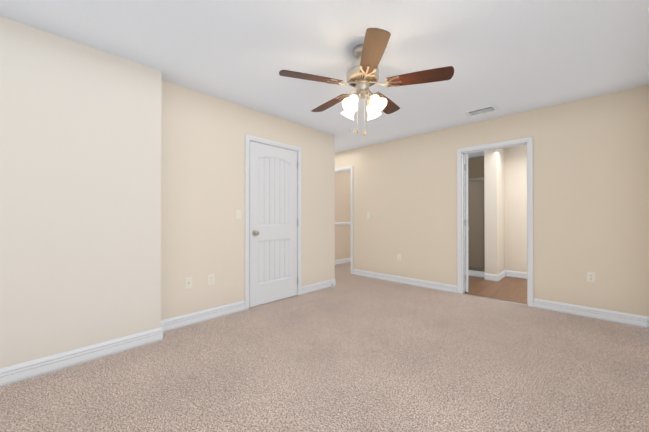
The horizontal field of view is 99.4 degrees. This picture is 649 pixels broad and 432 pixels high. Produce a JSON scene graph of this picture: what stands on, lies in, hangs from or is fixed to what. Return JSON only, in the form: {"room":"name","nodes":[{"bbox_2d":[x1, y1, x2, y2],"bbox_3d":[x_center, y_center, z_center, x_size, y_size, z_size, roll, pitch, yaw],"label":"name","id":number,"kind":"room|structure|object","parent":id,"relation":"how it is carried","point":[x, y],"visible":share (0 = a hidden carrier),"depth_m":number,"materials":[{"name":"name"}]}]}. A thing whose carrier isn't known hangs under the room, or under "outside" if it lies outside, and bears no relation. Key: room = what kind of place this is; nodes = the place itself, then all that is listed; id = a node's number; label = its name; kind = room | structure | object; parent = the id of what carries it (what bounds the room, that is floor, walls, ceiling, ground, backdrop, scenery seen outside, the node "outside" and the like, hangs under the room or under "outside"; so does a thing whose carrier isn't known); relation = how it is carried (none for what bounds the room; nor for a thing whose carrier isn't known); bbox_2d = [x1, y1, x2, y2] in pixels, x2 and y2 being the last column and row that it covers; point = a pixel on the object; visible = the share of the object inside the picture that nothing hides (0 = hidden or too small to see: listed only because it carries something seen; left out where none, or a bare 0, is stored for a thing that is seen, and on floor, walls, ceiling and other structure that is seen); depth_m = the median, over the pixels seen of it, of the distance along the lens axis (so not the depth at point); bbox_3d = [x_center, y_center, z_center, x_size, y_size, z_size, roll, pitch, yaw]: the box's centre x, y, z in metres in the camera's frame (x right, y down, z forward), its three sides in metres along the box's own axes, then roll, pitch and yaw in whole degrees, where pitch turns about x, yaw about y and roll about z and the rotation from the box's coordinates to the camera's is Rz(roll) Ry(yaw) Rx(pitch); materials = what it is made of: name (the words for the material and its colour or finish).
{"room":"empty bedroom","nodes":[
{"label":"empty bedroom","id":0,"kind":"room"},
{"bbox_2d":[0,16,161,367],"bbox_3d":[-2.274,-0.099,2.017,0.480,2.440,1.790,0,0,44],"label":"wall","id":1,"kind":"structure","parent":0,"point":[80,195],"depth_m":2.08,"materials":[{"name":"beige paint"}]},
{"bbox_2d":[0,325,167,386],"bbox_3d":[-2.039,1.062,1.900,0.014,0.118,1.654,0,0,44],"label":"baseboard","id":2,"kind":"structure","parent":1,"relation":"attached to","point":[15,373],"depth_m":2.07,"materials":[{"name":"white wood"}]},
{"bbox_2d":[161,80,334,319],"bbox_3d":[-0.767,-0.091,3.592,0.120,2.440,2.570,0,0,44],"label":"wall","id":3,"kind":"structure","parent":0,"point":[202,178],"depth_m":3.05,"materials":[{"name":"beige paint"}]},
{"bbox_2d":[185,277,191,288],"bbox_3d":[-1.396,0.690,2.833,0.016,0.115,0.070,0,0,44],"label":"outlet","id":4,"kind":"object","parent":3,"relation":"attached to","point":[188,282],"visible":1,"depth_m":2.83,"materials":[{"name":"white plastic"}]},
{"bbox_2d":[161,300,244,330],"bbox_3d":[-1.279,1.067,2.954,0.014,0.118,0.948,0,0,44],"label":"baseboard","id":5,"kind":"structure","parent":3,"relation":"attached to","point":[181,321],"depth_m":2.93,"materials":[{"name":"white wood"}]},
{"bbox_2d":[208,274,213,284],"bbox_3d":[-1.237,0.694,3.005,0.008,0.115,0.070,0,0,44],"label":"electrical outlet","id":6,"kind":"object","parent":3,"relation":"attached to","point":[210,279],"visible":1,"depth_m":3.00,"materials":[{"name":"white plastic"}]},
{"bbox_2d":[236,210,240,218],"bbox_3d":[-1.008,-0.018,3.240,0.019,0.115,0.070,0,0,44],"label":"light switch","id":7,"kind":"object","parent":3,"relation":"attached to","point":[238,214],"visible":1,"depth_m":3.24,"materials":[{"name":"white plastic"}]},
{"bbox_2d":[245,134,300,309],"bbox_3d":[-0.685,0.074,3.664,0.137,2.109,0.892,0,0,44],"label":"door frame","id":8,"kind":"structure","parent":3,"relation":"attached to","point":[248,138],"depth_m":3.42,"materials":[{"name":"white wood"}]},
{"bbox_2d":[249,141,297,307],"bbox_3d":[-0.633,0.101,3.619,0.104,2.032,0.770,0,0,44],"label":"closet door","id":9,"kind":"structure","parent":3,"relation":"in","point":[273,222],"depth_m":3.60,"materials":[{"name":"white wood"}]},
{"bbox_2d":[301,278,335,294],"bbox_3d":[-0.086,1.072,4.201,0.014,0.118,0.720,0,0,44],"label":"baseboard","id":10,"kind":"structure","parent":3,"relation":"attached to","point":[309,288],"depth_m":4.17,"materials":[{"name":"white wood"}]},
{"bbox_2d":[0,262,648,431],"bbox_3d":[0.652,1.178,3.384,5.390,0.100,8.220,0,0,44],"label":"floor carpet","id":11,"kind":"object","parent":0,"point":[348,352],"visible":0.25,"depth_m":1.95,"materials":[{"name":"beige carpet"}]},
{"bbox_2d":[0,0,648,157],"bbox_3d":[0.652,-1.372,3.395,5.390,0.120,8.220,0,0,44],"label":"ceiling","id":12,"kind":"structure","parent":0,"point":[508,57],"depth_m":2.17,"materials":[{"name":"white paint"}]},
{"bbox_2d":[279,28,453,135],"bbox_3d":[0.305,-0.970,2.212,1.258,0.695,1.252,0,0,44],"label":"fan","id":13,"kind":"object","parent":12,"relation":"hanging from","point":[362,73],"visible":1,"depth_m":2.07,"materials":[{"name":"brown wood"}]},
{"bbox_2d":[463,105,498,117],"bbox_3d":[1.959,-1.307,3.446,0.356,0.011,0.216,0,0,44],"label":"ceiling vent","id":14,"kind":"object","parent":12,"relation":"in","point":[482,111],"visible":0.9,"depth_m":3.43,"materials":[{"name":"white metal"}]},
{"bbox_2d":[335,171,350,259],"bbox_3d":[0.749,-0.076,7.013,0.120,2.440,2.450,0,0,44],"label":"wall","id":15,"kind":"structure","parent":0,"point":[342,214],"depth_m":6.60,"materials":[{"name":"beige paint"}]},
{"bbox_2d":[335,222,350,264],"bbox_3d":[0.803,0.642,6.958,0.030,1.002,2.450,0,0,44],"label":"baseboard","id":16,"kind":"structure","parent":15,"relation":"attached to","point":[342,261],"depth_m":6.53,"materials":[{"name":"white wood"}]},
{"bbox_2d":[468,156,483,178],"bbox_3d":[3.433,-0.081,6.057,1.140,2.440,0.120,0,0,44],"label":"wall","id":17,"kind":"structure","parent":0,"point":[475,167],"depth_m":6.06,"materials":[{"name":"beige paint"}]},
{"bbox_2d":[335,85,648,316],"bbox_3d":[1.604,-0.088,4.417,4.945,2.440,0.120,0,0,44],"label":"wall","id":18,"kind":"structure","parent":0,"point":[590,184],"depth_m":3.27,"materials":[{"name":"beige paint"}]},
{"bbox_2d":[335,166,352,274],"bbox_3d":[0.269,0.083,5.693,0.904,2.109,0.154,0,0,44],"label":"door frame","id":19,"kind":"structure","parent":18,"relation":"attached to","point":[345,169],"depth_m":5.34,"materials":[{"name":"white wood"}]},
{"bbox_2d":[353,269,456,293],"bbox_3d":[1.241,1.074,4.666,1.916,0.118,0.014,0,0,44],"label":"baseboard","id":20,"kind":"structure","parent":18,"relation":"attached to","point":[450,288],"depth_m":4.52,"materials":[{"name":"white wood"}]},
{"bbox_2d":[464,154,468,291],"bbox_3d":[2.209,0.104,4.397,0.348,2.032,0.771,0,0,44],"label":"bathroom door","id":21,"kind":"structure","parent":18,"relation":"in","point":[466,220],"depth_m":4.05,"materials":[{"name":"white wood"}]},
{"bbox_2d":[457,136,532,307],"bbox_3d":[2.300,0.075,3.750,0.886,2.109,0.154,0,0,44],"label":"door frame","id":22,"kind":"structure","parent":18,"relation":"attached to","point":[528,141],"depth_m":3.76,"materials":[{"name":"white wood"}]},
{"bbox_2d":[463,293,526,304],"bbox_3d":[2.300,1.125,3.745,0.762,0.008,0.038,0,0,44],"label":"trim","id":23,"kind":"structure","parent":18,"relation":"attached to","point":[495,299],"depth_m":3.71,"materials":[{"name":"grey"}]},
{"bbox_2d":[533,298,647,327],"bbox_3d":[2.906,1.067,3.072,0.921,0.118,0.014,0,0,44],"label":"baseboard","id":24,"kind":"structure","parent":18,"relation":"attached to","point":[578,310],"depth_m":3.02,"materials":[{"name":"white wood"}]},
{"bbox_2d":[587,272,594,282],"bbox_3d":[2.945,0.676,3.041,0.070,0.115,0.008,0,0,44],"label":"electrical outlet","id":25,"kind":"object","parent":18,"relation":"attached to","point":[590,276],"visible":1,"depth_m":3.04,"materials":[{"name":"white plastic"}]},
{"bbox_2d":[484,148,504,274],"bbox_3d":[3.170,-0.085,5.098,0.195,2.440,0.710,0,0,44],"label":"wall","id":26,"kind":"structure","parent":0,"point":[494,197],"depth_m":4.86,"materials":[{"name":"beige paint"}]},
{"bbox_2d":[468,177,484,271],"bbox_3d":[2.676,0.157,5.406,0.941,1.756,0.056,0,0,44],"label":"wall","id":27,"kind":"structure","parent":26,"relation":"attached to","point":[476,238],"depth_m":5.23,"materials":[{"name":"grey paint"}]},
{"bbox_2d":[496,270,505,281],"bbox_3d":[3.185,1.076,4.958,0.014,0.118,0.564,0,0,44],"label":"baseboard","id":28,"kind":"structure","parent":26,"relation":"attached to","point":[502,275],"depth_m":4.91,"materials":[{"name":"white wood"}]},
{"bbox_2d":[465,276,526,303],"bbox_3d":[3.312,1.185,4.652,3.300,0.096,2.710,0,0,44],"label":"floor","id":29,"kind":"structure","parent":0,"point":[512,289],"depth_m":4.31,"materials":[{"name":"wood"}]},
{"bbox_2d":[468,270,484,277],"bbox_3d":[2.982,1.090,5.722,0.945,0.104,0.980,0,0,44],"label":"baseboard","id":30,"kind":"structure","parent":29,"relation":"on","point":[476,273],"depth_m":5.17,"materials":[{"name":"white wood"}]},
{"bbox_2d":[504,145,526,271],"bbox_3d":[4.087,-0.087,4.629,1.780,2.440,0.120,0,0,44],"label":"wall","id":31,"kind":"structure","parent":0,"point":[515,170],"depth_m":5.08,"materials":[{"name":"beige paint"}]},
{"bbox_2d":[506,270,526,278],"bbox_3d":[3.983,1.074,4.630,1.620,0.118,0.014,0,0,44],"label":"baseboard","id":32,"kind":"structure","parent":31,"relation":"attached to","point":[516,274],"depth_m":5.06,"materials":[{"name":"white wood"}]}
]}

